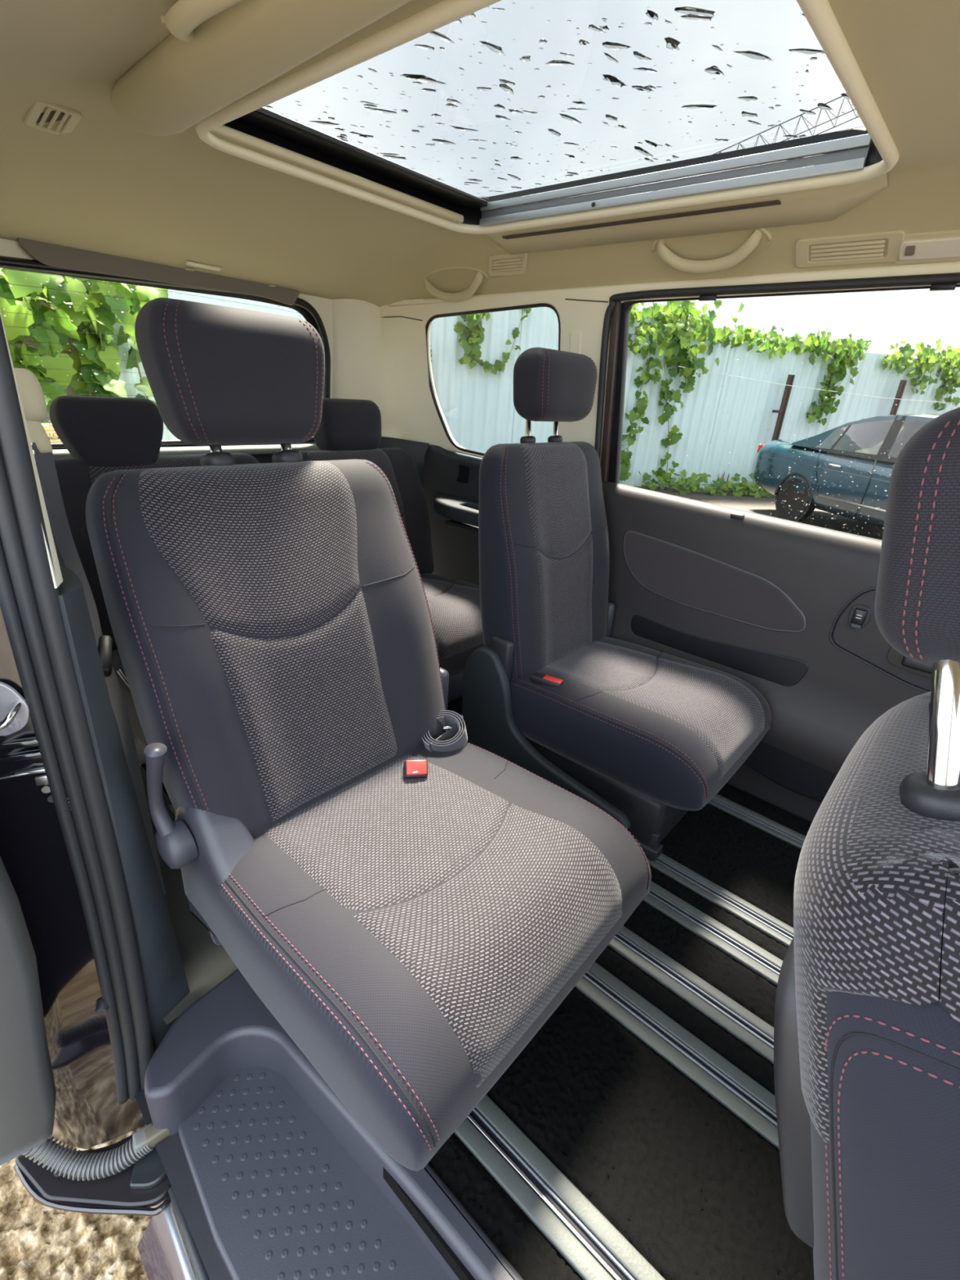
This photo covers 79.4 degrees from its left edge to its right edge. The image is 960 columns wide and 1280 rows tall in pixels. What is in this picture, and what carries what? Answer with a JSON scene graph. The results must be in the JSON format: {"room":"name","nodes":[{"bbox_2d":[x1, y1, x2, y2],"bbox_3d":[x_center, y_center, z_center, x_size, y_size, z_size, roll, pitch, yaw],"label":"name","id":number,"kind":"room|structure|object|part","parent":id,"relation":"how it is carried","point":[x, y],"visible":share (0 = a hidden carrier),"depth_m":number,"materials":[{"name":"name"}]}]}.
{"room":"vehicle interior","nodes":[
{"label":"vehicle interior","id":0,"kind":"room"},
{"bbox_2d":[0,309,190,1149],"bbox_3d":[-1.043,0.010,1.122,1.328,1.648,0.286,23,30,36],"label":"door frame","id":1,"kind":"structure","parent":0,"point":[85,879],"depth_m":0.81,"materials":[{"name":"plastic"}]},
{"bbox_2d":[0,681,29,735],"bbox_3d":[-0.581,0.091,0.689,0.061,0.077,0.043,-4,25,-18],"label":"door handle","id":2,"kind":"object","parent":1,"relation":"in","point":[14,708],"depth_m":0.70,"materials":[{"name":"silver metal"}]},
{"bbox_2d":[0,856,56,1165],"bbox_3d":[-0.894,0.238,0.863,0.798,0.742,0.178,23,30,36],"label":"door","id":3,"kind":"structure","parent":1,"relation":"in","point":[28,1090],"depth_m":0.73,"materials":[{"name":"grey plastic"}]},
{"bbox_2d":[14,766,53,802],"bbox_3d":[-0.582,0.193,0.766,0.045,0.054,0.009,-6,26,-23],"label":"bracket","id":4,"kind":"object","parent":1,"relation":"attached to","point":[42,780],"visible":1,"depth_m":0.76,"materials":[{"name":"silver metal"}]},
{"bbox_3d":[-0.581,0.171,0.757,0.045,0.006,0.008,-6,26,-23],"label":"arm","id":5,"kind":"part","parent":4,"relation":"part of","materials":[{"name":"silver metal"}]},
{"bbox_2d":[0,772,71,809],"bbox_3d":[-0.605,0.208,0.755,0.121,0.072,0.017,-8,26,-25],"label":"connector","id":6,"kind":"object","parent":1,"relation":"attached to","point":[21,774],"visible":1,"depth_m":0.74,"materials":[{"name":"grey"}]},
{"bbox_2d":[13,368,165,895],"bbox_3d":[-0.614,0.090,0.952,0.083,0.974,0.076,-12,28,-33],"label":"belt","id":7,"kind":"object","parent":1,"relation":"hanging from","point":[32,396],"visible":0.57,"depth_m":0.86,"materials":[{"name":"grey fabric"}]},
{"bbox_3d":[-0.600,0.025,0.925,0.020,0.054,0.068,-7,26,-24],"label":"latch plate","id":8,"kind":"part","parent":7,"relation":"part of","materials":[{"name":"black plastic"}]},
{"bbox_2d":[13,1124,171,1216],"bbox_3d":[-0.602,0.827,0.922,0.275,0.039,0.123,4,24,-1],"label":"roller arm","id":9,"kind":"object","parent":1,"relation":"attached to","point":[144,1184],"visible":0.61,"depth_m":0.89,"materials":[{"name":"black"}]},
{"bbox_2d":[22,1123,169,1181],"bbox_3d":[-0.595,0.798,0.908,0.216,0.073,0.058,-1,24,-12],"label":"conduit","id":10,"kind":"object","parent":9,"relation":"attached to","point":[89,1166],"visible":0.93,"depth_m":0.90,"materials":[{"name":"grey plastic"}]},
{"bbox_2d":[95,996,108,1014],"bbox_3d":[-0.594,0.577,0.910,0.022,0.022,0.018,-4,25,-18],"label":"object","id":11,"kind":"object","parent":1,"relation":"attached to","point":[101,1008],"visible":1,"depth_m":0.90,"materials":[{"name":"grey plastic"}]},
{"bbox_2d":[134,1088,231,1279],"bbox_3d":[-0.046,1.091,0.687,1.400,0.270,0.340,23,30,36],"label":"trim","id":12,"kind":"structure","parent":1,"relation":"attached to","point":[162,1248],"depth_m":0.86,"materials":[{"name":"grey plastic"}]},
{"bbox_3d":[-0.077,1.176,0.549,1.232,0.220,0.048,24,30,38],"label":"painted sill","id":13,"kind":"part","parent":12,"relation":"part of","materials":[{"name":"grey paint"}]},
{"bbox_2d":[144,968,523,1279],"bbox_3d":[-0.005,0.916,0.644,1.399,0.130,0.265,23,30,36],"label":"door step","id":14,"kind":"structure","parent":1,"relation":"attached to","point":[290,1185],"depth_m":0.89,"materials":[{"name":"grey plastic"}]},
{"bbox_3d":[0.032,0.974,0.630,1.290,0.030,0.264,23,30,36],"label":"tread plate","id":15,"kind":"part","parent":14,"relation":"part of","materials":[{"name":"grey plastic"}]},
{"bbox_2d":[0,237,333,475],"bbox_3d":[-1.064,-0.486,2.001,0.223,1.438,1.320,23,30,36],"label":"window frame","id":16,"kind":"structure","parent":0,"point":[51,255],"depth_m":1.72,"materials":[{"name":"beige plastic"}]},
{"bbox_3d":[-0.969,-0.540,2.005,0.030,0.220,1.160,23,30,36],"label":"tailgate trim","id":17,"kind":"part","parent":16,"relation":"part of","materials":[{"name":"grey plastic"}]},
{"bbox_3d":[-0.891,-1.096,1.725,0.020,0.079,0.796,23,30,36],"label":"header panel","id":18,"kind":"part","parent":16,"relation":"part of","materials":[{"name":"brown plastic"}]},
{"bbox_2d":[0,255,330,449],"bbox_3d":[-0.971,-0.872,1.835,0.108,0.508,1.156,23,30,36],"label":"window","id":19,"kind":"structure","parent":16,"relation":"in","point":[300,305],"depth_m":1.72,"materials":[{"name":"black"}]},
{"bbox_2d":[32,444,320,462],"bbox_3d":[-0.954,-0.638,1.956,0.050,0.030,1.160,23,30,36],"label":"shelf","id":20,"kind":"object","parent":16,"relation":"attached to","point":[260,451],"depth_m":2.03,"materials":[{"name":"grey"}]},
{"bbox_2d":[133,696,813,1279],"bbox_3d":[0.085,0.542,1.424,3.020,0.045,1.490,23,30,36],"label":"floor","id":21,"kind":"structure","parent":0,"point":[634,1135],"depth_m":0.95,"materials":[{"name":"grey carpet"}]},
{"bbox_2d":[38,395,259,764],"bbox_3d":[-0.682,-0.103,1.544,0.725,0.967,0.600,23,30,36],"label":"seat","id":22,"kind":"object","parent":21,"relation":"on","point":[102,435],"visible":0.17,"depth_m":1.43,"materials":[{"name":"fabric"}]},
{"bbox_2d":[111,648,147,746],"bbox_3d":[-0.631,0.111,1.574,0.550,0.254,0.600,23,30,36],"label":"cushion","id":23,"kind":"object","parent":22,"relation":"on","point":[136,728],"depth_m":1.34,"materials":[{"name":"fabric"}]},
{"bbox_3d":[-0.683,0.248,1.674,0.360,0.220,0.460,23,30,36],"label":"seat","id":24,"kind":"part","parent":22,"relation":"part of","materials":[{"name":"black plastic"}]},
{"bbox_3d":[-0.833,-0.258,1.630,0.231,0.488,0.600,23,30,36],"label":"backrest","id":25,"kind":"part","parent":22,"relation":"part of","materials":[{"name":"fabric"}]},
{"bbox_2d":[85,297,651,1171],"bbox_3d":[-0.180,0.092,0.946,0.844,1.134,0.621,23,30,36],"label":"seat","id":26,"kind":"object","parent":21,"relation":"on","point":[272,626],"depth_m":0.89,"materials":[{"name":"fabric"}]},
{"bbox_3d":[-0.468,0.225,0.848,0.066,0.181,0.032,23,30,36],"label":"recliner lever","id":27,"kind":"part","parent":26,"relation":"part of","materials":[{"name":"grey plastic"}]},
{"bbox_3d":[-0.475,0.320,0.899,0.072,0.072,0.043,23,30,36],"label":"recliner knob","id":28,"kind":"part","parent":26,"relation":"part of","materials":[{"name":"grey plastic"}]},
{"bbox_3d":[-0.483,0.503,1.064,0.062,0.101,0.045,23,30,36],"label":"floor bracket cover","id":29,"kind":"part","parent":26,"relation":"part of","materials":[{"name":"grey plastic"}]},
{"bbox_3d":[-0.445,-0.319,0.977,0.044,0.121,0.019,23,30,36],"label":"headrest rod","id":30,"kind":"part","parent":26,"relation":"part of","materials":[{"name":"silver metal"}]},
{"bbox_3d":[-0.327,-0.003,1.067,0.316,0.598,0.568,23,30,36],"label":"backrest","id":31,"kind":"part","parent":26,"relation":"part of","materials":[{"name":"fabric"}]},
{"bbox_3d":[-0.357,-0.353,1.070,0.044,0.121,0.019,23,30,36],"label":"headrest rod","id":32,"kind":"part","parent":26,"relation":"part of","materials":[{"name":"silver metal"}]},
{"bbox_2d":[403,759,427,778],"bbox_3d":[-0.125,0.253,1.113,0.046,0.065,0.060,-1,24,-11],"label":"buckle","id":33,"kind":"object","parent":26,"relation":"on","point":[412,769],"visible":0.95,"depth_m":1.08,"materials":[{"name":"red plastic"}]},
{"bbox_2d":[181,742,651,1171],"bbox_3d":[-0.105,0.404,1.005,0.607,0.228,0.588,23,30,36],"label":"cushion","id":34,"kind":"object","parent":26,"relation":"on","point":[411,938],"depth_m":0.82,"materials":[{"name":"fabric"}]},
{"bbox_2d":[422,710,467,751],"bbox_3d":[-0.075,0.212,1.237,0.098,0.132,0.144,4,23,0],"label":"belt","id":35,"kind":"object","parent":26,"relation":"on","point":[455,737],"visible":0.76,"depth_m":1.19,"materials":[{"name":"grey fabric"}]},
{"bbox_2d":[298,398,484,702],"bbox_3d":[-0.274,-0.273,1.979,0.739,0.986,0.600,23,30,36],"label":"seat","id":36,"kind":"object","parent":21,"relation":"on","point":[348,428],"visible":0.34,"depth_m":1.99,"materials":[{"name":"fabric"}]},
{"bbox_3d":[-0.420,-0.417,2.065,0.231,0.488,0.600,23,30,36],"label":"backrest","id":37,"kind":"part","parent":36,"relation":"part of","materials":[{"name":"fabric"}]},
{"bbox_2d":[420,573,484,677],"bbox_3d":[-0.218,-0.048,2.008,0.550,0.254,0.580,23,30,36],"label":"cushion","id":38,"kind":"object","parent":36,"relation":"on","point":[454,604],"depth_m":1.84,"materials":[{"name":"fabric"}]},
{"bbox_3d":[-0.271,0.089,2.108,0.360,0.220,0.460,23,30,36],"label":"seat","id":39,"kind":"part","parent":36,"relation":"part of","materials":[{"name":"grey fabric"}]},
{"bbox_2d":[462,346,772,861],"bbox_3d":[0.381,-0.109,1.492,0.731,1.139,0.531,23,30,36],"label":"seat","id":40,"kind":"object","parent":21,"relation":"on","point":[646,736],"visible":0.99,"depth_m":1.47,"materials":[{"name":"fabric"}]},
{"bbox_3d":[0.126,-0.548,1.500,0.028,0.141,0.013,23,30,36],"label":"headrest rod","id":41,"kind":"part","parent":40,"relation":"part of","materials":[{"name":"silver metal"}]},
{"bbox_3d":[0.200,-0.227,1.630,0.225,0.614,0.490,23,30,36],"label":"backrest","id":42,"kind":"part","parent":40,"relation":"part of","materials":[{"name":"fabric"}]},
{"bbox_3d":[0.208,-0.580,1.587,0.028,0.141,0.013,23,30,36],"label":"headrest rod","id":43,"kind":"part","parent":40,"relation":"part of","materials":[{"name":"silver metal"}]},
{"bbox_3d":[0.390,0.346,1.654,0.440,0.150,0.360,23,30,36],"label":"seat","id":44,"kind":"part","parent":40,"relation":"part of","materials":[{"name":"grey fabric"}]},
{"bbox_2d":[509,636,770,810],"bbox_3d":[0.397,0.191,1.596,0.642,0.239,0.504,23,30,36],"label":"cushion","id":45,"kind":"object","parent":40,"relation":"on","point":[654,730],"depth_m":1.43,"materials":[{"name":"fabric"}]},
{"bbox_2d":[773,407,959,1279],"bbox_3d":[0.639,0.392,0.478,0.770,1.047,0.524,23,30,36],"label":"seat","id":46,"kind":"object","parent":21,"relation":"on","point":[867,1018],"visible":1,"depth_m":0.43,"materials":[{"name":"fabric"}]},
{"bbox_3d":[0.513,0.469,0.626,0.381,0.718,0.524,23,30,36],"label":"backrest","id":47,"kind":"part","parent":46,"relation":"part of","materials":[{"name":"fabric"}]},
{"bbox_3d":[0.374,0.074,0.464,0.074,0.199,0.022,23,30,36],"label":"headrest rod","id":48,"kind":"part","parent":46,"relation":"part of","materials":[{"name":"silver metal"}]},
{"bbox_2d":[0,0,959,307],"bbox_3d":[0.099,-0.739,0.876,2.910,0.284,1.580,23,30,36],"label":"ceiling","id":49,"kind":"structure","parent":0,"point":[105,185],"depth_m":1.18,"materials":[{"name":"beige fabric"}]},
{"bbox_2d":[23,101,81,134],"bbox_3d":[-0.755,-0.923,1.019,0.080,0.028,0.191,-17,31,-39],"label":"ceiling vent","id":50,"kind":"object","parent":49,"relation":"in","point":[70,117],"visible":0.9,"depth_m":1.01,"materials":[{"name":"beige plastic"}]},
{"bbox_2d":[159,0,243,41],"bbox_3d":[-0.265,-0.711,0.644,0.273,0.072,0.140,23,30,36],"label":"handle","id":51,"kind":"object","parent":49,"relation":"attached to","point":[184,16],"visible":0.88,"depth_m":0.61,"materials":[{"name":"beige plastic"}]},
{"bbox_2d":[185,259,222,271],"bbox_3d":[-0.821,-1.114,1.717,0.020,0.014,0.108,23,30,36],"label":"clip","id":52,"kind":"object","parent":49,"relation":"attached to","point":[188,262],"visible":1,"depth_m":1.71,"materials":[{"name":"beige plastic"}]},
{"bbox_2d":[110,0,411,136],"bbox_3d":[0.089,-0.572,0.388,1.890,0.052,0.108,24,31,39],"label":"trim","id":53,"kind":"structure","parent":49,"relation":"attached to","point":[247,45],"depth_m":0.72,"materials":[{"name":"beige plastic"}]},
{"bbox_2d":[422,266,489,302],"bbox_3d":[-0.081,-1.153,1.878,0.298,0.093,0.075,23,30,36],"label":"handle","id":54,"kind":"object","parent":49,"relation":"attached to","point":[464,284],"visible":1,"depth_m":1.87,"materials":[{"name":"beige plastic"}]},
{"bbox_2d":[488,253,527,276],"bbox_3d":[0.081,-1.106,1.700,0.176,0.050,0.054,23,30,36],"label":"ceiling vent","id":55,"kind":"object","parent":49,"relation":"in","point":[501,264],"visible":0.98,"depth_m":1.70,"materials":[{"name":"beige plastic"}]},
{"bbox_2d":[208,0,882,226],"bbox_3d":[0.108,-0.911,1.019,1.137,0.075,0.860,23,30,36],"label":"window","id":56,"kind":"structure","parent":49,"relation":"attached to","point":[505,111],"depth_m":1.04,"materials":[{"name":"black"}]},
{"bbox_3d":[0.108,-0.911,1.019,1.137,0.075,0.860,23,30,36],"label":"frame","id":57,"kind":"part","parent":56,"relation":"part of","materials":[{"name":"black"}]},
{"bbox_2d":[485,173,888,254],"bbox_3d":[0.391,-0.980,1.353,0.970,0.060,0.088,23,30,36],"label":"trim","id":58,"kind":"structure","parent":49,"relation":"attached to","point":[828,203],"depth_m":1.27,"materials":[{"name":"beige plastic"}]},
{"bbox_2d":[651,227,772,273],"bbox_3d":[0.529,-0.908,1.345,0.285,0.090,0.080,23,30,36],"label":"handle","id":59,"kind":"object","parent":49,"relation":"attached to","point":[733,246],"visible":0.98,"depth_m":1.34,"materials":[{"name":"beige plastic"}]},
{"bbox_2d":[795,229,905,267],"bbox_3d":[0.762,-0.811,1.199,0.200,0.050,0.049,23,30,36],"label":"ceiling vent","id":60,"kind":"object","parent":49,"relation":"in","point":[882,246],"visible":1,"depth_m":1.19,"materials":[{"name":"beige plastic"}]},
{"bbox_2d":[893,229,959,264],"bbox_3d":[0.901,-0.750,1.098,0.195,0.047,0.044,23,30,36],"label":"lamp","id":61,"kind":"object","parent":49,"relation":"attached to","point":[935,246],"visible":1,"depth_m":1.11,"materials":[{"name":"beige plastic"}]},
{"bbox_2d":[904,245,915,256],"bbox_3d":[0.843,-0.764,1.133,0.016,0.016,0.016,23,30,36],"label":"switch","id":62,"kind":"object","parent":61,"relation":"attached to","point":[909,251],"depth_m":1.13,"materials":[{"name":"brown"}]},
{"bbox_2d":[332,261,959,585],"bbox_3d":[0.532,-0.199,1.729,2.892,1.538,0.410,23,30,36],"label":"trim","id":63,"kind":"structure","parent":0,"point":[380,354],"depth_m":2.16,"materials":[{"name":"beige plastic"}]},
{"bbox_3d":[-0.430,-0.450,2.475,0.459,0.792,0.107,11,24,15],"label":"corner trim","id":64,"kind":"part","parent":63,"relation":"part of","materials":[{"name":"grey plastic"}]},
{"bbox_3d":[0.012,-0.235,2.364,0.955,1.029,0.192,23,30,36],"label":"quarter trim","id":65,"kind":"part","parent":63,"relation":"part of","materials":[{"name":"grey plastic"}]},
{"bbox_2d":[425,302,560,455],"bbox_3d":[0.030,-0.868,1.972,0.602,0.472,0.084,23,30,36],"label":"window","id":66,"kind":"structure","parent":63,"relation":"in","point":[541,304],"depth_m":1.97,"materials":[{"name":"clear glass"}]},
{"bbox_2d":[601,480,932,822],"bbox_3d":[0.973,0.179,1.450,1.755,0.878,0.089,23,30,36],"label":"door","id":67,"kind":"structure","parent":63,"relation":"in","point":[784,608],"depth_m":1.55,"materials":[{"name":"black plastic"}]},
{"bbox_2d":[744,741,836,802],"bbox_3d":[0.852,0.323,1.585,0.297,0.183,0.020,23,30,36],"label":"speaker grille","id":68,"kind":"object","parent":67,"relation":"attached to","point":[808,769],"depth_m":1.57,"materials":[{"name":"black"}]},
{"bbox_2d":[831,589,932,691],"bbox_3d":[1.000,0.005,1.334,0.322,0.217,0.026,23,30,36],"label":"switch plate","id":69,"kind":"object","parent":67,"relation":"attached to","point":[859,648],"depth_m":1.39,"materials":[{"name":"black plastic"}]},
{"bbox_3d":[1.044,0.069,1.300,0.160,0.028,0.030,23,30,36],"label":"pull handle","id":70,"kind":"part","parent":67,"relation":"part of","materials":[{"name":"black plastic"}]},
{"bbox_2d":[594,272,959,540],"bbox_3d":[1.005,-0.427,1.216,1.770,0.649,0.134,23,30,36],"label":"window","id":71,"kind":"structure","parent":63,"relation":"in","point":[619,313],"depth_m":1.55,"materials":[{"name":"clear glass"}]},
{"bbox_3d":[0.381,-0.690,1.702,0.022,0.556,0.098,23,30,36],"label":"frame post","id":72,"kind":"part","parent":71,"relation":"part of","materials":[{"name":"brown"}]},
{"label":"outside","id":73,"kind":"structure","parent":0,"visible":0},
{"bbox_2d":[0,485,883,1279],"bbox_3d":[-0.099,1.361,0.593,120.000,0.049,120.000,23,30,36],"label":"ground","id":74,"kind":"structure","parent":73,"point":[38,1242],"depth_m":1.07,"materials":[{"name":"beige gravel"}]},
{"bbox_2d":[41,423,61,442],"bbox_3d":[-2.609,-0.561,3.154,0.240,1.165,0.946,23,30,36],"label":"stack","id":75,"kind":"object","parent":74,"relation":"on","point":[46,427],"visible":0.02,"depth_m":3.16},
{"bbox_2d":[13,280,306,439],"bbox_3d":[-2.757,-2.465,5.489,0.045,2.805,8.140,13,25,19],"label":"corrugated fence","id":76,"kind":"object","parent":74,"relation":"on","point":[126,375],"visible":0.02,"depth_m":5.12,"materials":[{"name":"white metal"}]},
{"bbox_2d":[0,267,168,423],"bbox_3d":[-2.850,-2.279,4.204,0.832,1.542,1.960,14,25,21],"label":"climbing vine","id":77,"kind":"object","parent":76,"relation":"attached to","point":[53,364],"visible":0.6,"depth_m":4.01,"materials":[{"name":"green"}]},
{"bbox_3d":[-3.033,-2.434,4.144,0.015,0.167,0.606,13,25,19],"label":"stem","id":78,"kind":"part","parent":77,"relation":"part of","materials":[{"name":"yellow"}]},
{"bbox_2d":[68,306,127,397],"bbox_3d":[-2.990,-2.118,4.482,0.362,0.989,0.427,23,30,36],"label":"climbing vine","id":79,"kind":"object","parent":76,"relation":"attached to","point":[117,388],"visible":0.56,"depth_m":4.47,"materials":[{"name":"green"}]},
{"bbox_2d":[116,325,157,406],"bbox_3d":[-2.875,-2.309,4.869,0.200,0.945,0.262,14,25,22],"label":"climbing vine","id":80,"kind":"object","parent":76,"relation":"attached to","point":[134,357],"visible":0.43,"depth_m":4.87,"materials":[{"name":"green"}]},
{"bbox_3d":[-2.884,-2.372,4.834,0.014,0.803,0.164,13,25,19],"label":"stem","id":81,"kind":"part","parent":80,"relation":"part of","materials":[{"name":"yellow"}]},
{"bbox_2d":[430,306,959,489],"bbox_3d":[6.053,-4.397,11.258,15.320,2.911,0.054,-3,24,-16],"label":"corrugated fence","id":82,"kind":"object","parent":74,"relation":"on","point":[477,407],"visible":0.35,"depth_m":10.70,"materials":[{"name":"white metal"}]},
{"bbox_2d":[453,312,490,368],"bbox_3d":[-0.167,-4.791,9.058,0.520,0.983,0.505,23,30,36],"label":"climbing vine","id":83,"kind":"object","parent":82,"relation":"attached to","point":[475,331],"visible":0.8,"depth_m":9.00,"materials":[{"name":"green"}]},
{"bbox_2d":[459,307,531,374],"bbox_3d":[0.226,-4.813,9.180,1.151,1.088,0.248,-3,25,-17],"label":"climbing vine","id":84,"kind":"object","parent":82,"relation":"attached to","point":[499,366],"visible":0.83,"depth_m":9.28,"materials":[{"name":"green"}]},
{"bbox_3d":[0.235,-4.876,9.174,0.957,0.966,0.008,-3,24,-16],"label":"stem","id":85,"kind":"part","parent":84,"relation":"part of","materials":[{"name":"yellow"}]},
{"bbox_2d":[619,328,688,487],"bbox_3d":[3.119,-4.104,10.331,1.336,2.686,0.610,-1,24,-11],"label":"climbing vine","id":86,"kind":"object","parent":82,"relation":"attached to","point":[665,393],"visible":0.91,"depth_m":10.28,"materials":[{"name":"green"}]},
{"bbox_3d":[2.809,-4.056,10.336,0.163,1.951,0.013,-3,24,-16],"label":"stem","id":87,"kind":"part","parent":86,"relation":"part of","materials":[{"name":"yellow"}]},
{"bbox_3d":[3.483,-4.139,10.504,0.368,2.661,0.013,-3,24,-16],"label":"stem","id":88,"kind":"part","parent":86,"relation":"part of","materials":[{"name":"yellow"}]},
{"bbox_2d":[626,298,743,408],"bbox_3d":[3.029,-5.020,9.911,2.580,1.881,1.188,-2,24,-14],"label":"climbing vine","id":89,"kind":"object","parent":82,"relation":"attached to","point":[672,313],"visible":0.78,"depth_m":9.76,"materials":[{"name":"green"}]},
{"bbox_2d":[693,317,830,359],"bbox_3d":[5.086,-5.385,10.376,2.893,0.604,0.474,-3,24,-15],"label":"climbing vine","id":90,"kind":"object","parent":82,"relation":"attached to","point":[742,336],"visible":0.91,"depth_m":10.34,"materials":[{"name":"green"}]},
{"bbox_2d":[803,328,876,426],"bbox_3d":[6.631,-4.998,11.071,1.456,1.666,0.594,-1,24,-12],"label":"climbing vine","id":91,"kind":"object","parent":82,"relation":"attached to","point":[846,347],"visible":0.96,"depth_m":10.91,"materials":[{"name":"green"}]},
{"bbox_2d":[881,337,959,411],"bbox_3d":[9.437,-5.372,11.663,3.388,1.391,0.849,-3,24,-16],"label":"climbing vine","id":92,"kind":"object","parent":82,"relation":"attached to","point":[922,364],"visible":0.98,"depth_m":11.42,"materials":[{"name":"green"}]},
{"bbox_2d":[638,468,773,497],"bbox_3d":[4.659,-2.951,10.873,3.429,0.574,1.009,-2,24,-15],"label":"climbing vine","id":93,"kind":"object","parent":74,"relation":"on","point":[743,486],"visible":0.84,"depth_m":10.71,"materials":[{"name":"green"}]},
{"bbox_3d":[4.601,-2.780,10.757,2.309,0.009,0.013,-1,24,-11],"label":"stem","id":94,"kind":"part","parent":93,"relation":"part of","materials":[{"name":"yellow"}]},
{"bbox_2d":[759,374,795,490],"bbox_3d":[5.612,-3.938,11.087,0.255,2.110,0.090,-3,24,-16],"label":"rusty post","id":95,"kind":"object","parent":74,"relation":"on","point":[781,411],"visible":0.66,"depth_m":10.89,"materials":[{"name":"brown metal"}]},
{"bbox_2d":[751,413,940,527],"bbox_3d":[5.715,-1.999,7.356,2.000,1.602,4.973,-2,24,-14],"label":"car","id":96,"kind":"object","parent":74,"relation":"on","point":[772,459],"visible":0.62,"depth_m":7.95,"materials":[{"name":"blue paint"}]},
{"bbox_2d":[756,444,764,452],"bbox_3d":[4.493,-3.030,9.257,0.100,0.200,0.060,-2,24,-14],"label":"tail light","id":97,"kind":"object","parent":96,"relation":"attached to","point":[760,446],"depth_m":9.21,"materials":[{"name":"red plastic"}]},
{"bbox_3d":[4.718,-2.320,7.692,0.043,0.028,0.199,-2,24,-14],"label":"door handle","id":98,"kind":"part","parent":96,"relation":"part of","materials":[{"name":"silver metal"}]},
{"bbox_3d":[4.896,-1.604,7.100,0.033,0.028,1.944,-2,24,-14],"label":"moulding","id":99,"kind":"part","parent":96,"relation":"part of","materials":[{"name":"silver metal"}]},
{"bbox_3d":[5.210,-2.292,7.863,0.480,0.627,0.292,-2,24,-14],"label":"seat","id":100,"kind":"part","parent":96,"relation":"part of","materials":[{"name":"beige fabric"}]},
{"bbox_2d":[878,379,906,448],"bbox_3d":[8.263,-4.112,11.817,0.105,2.200,0.090,-3,24,-16],"label":"rusty post","id":101,"kind":"object","parent":74,"relation":"on","point":[902,384],"visible":0.42,"depth_m":11.48,"materials":[{"name":"brown metal"}]},
{"bbox_2d":[678,365,959,404],"bbox_3d":[7.118,-4.805,11.058,7.700,0.232,0.011,-3,24,-16],"label":"wire","id":102,"kind":"object","parent":101,"relation":"attached to","point":[678,366],"visible":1,"depth_m":10.85,"materials":[{"name":"white"}]}
]}

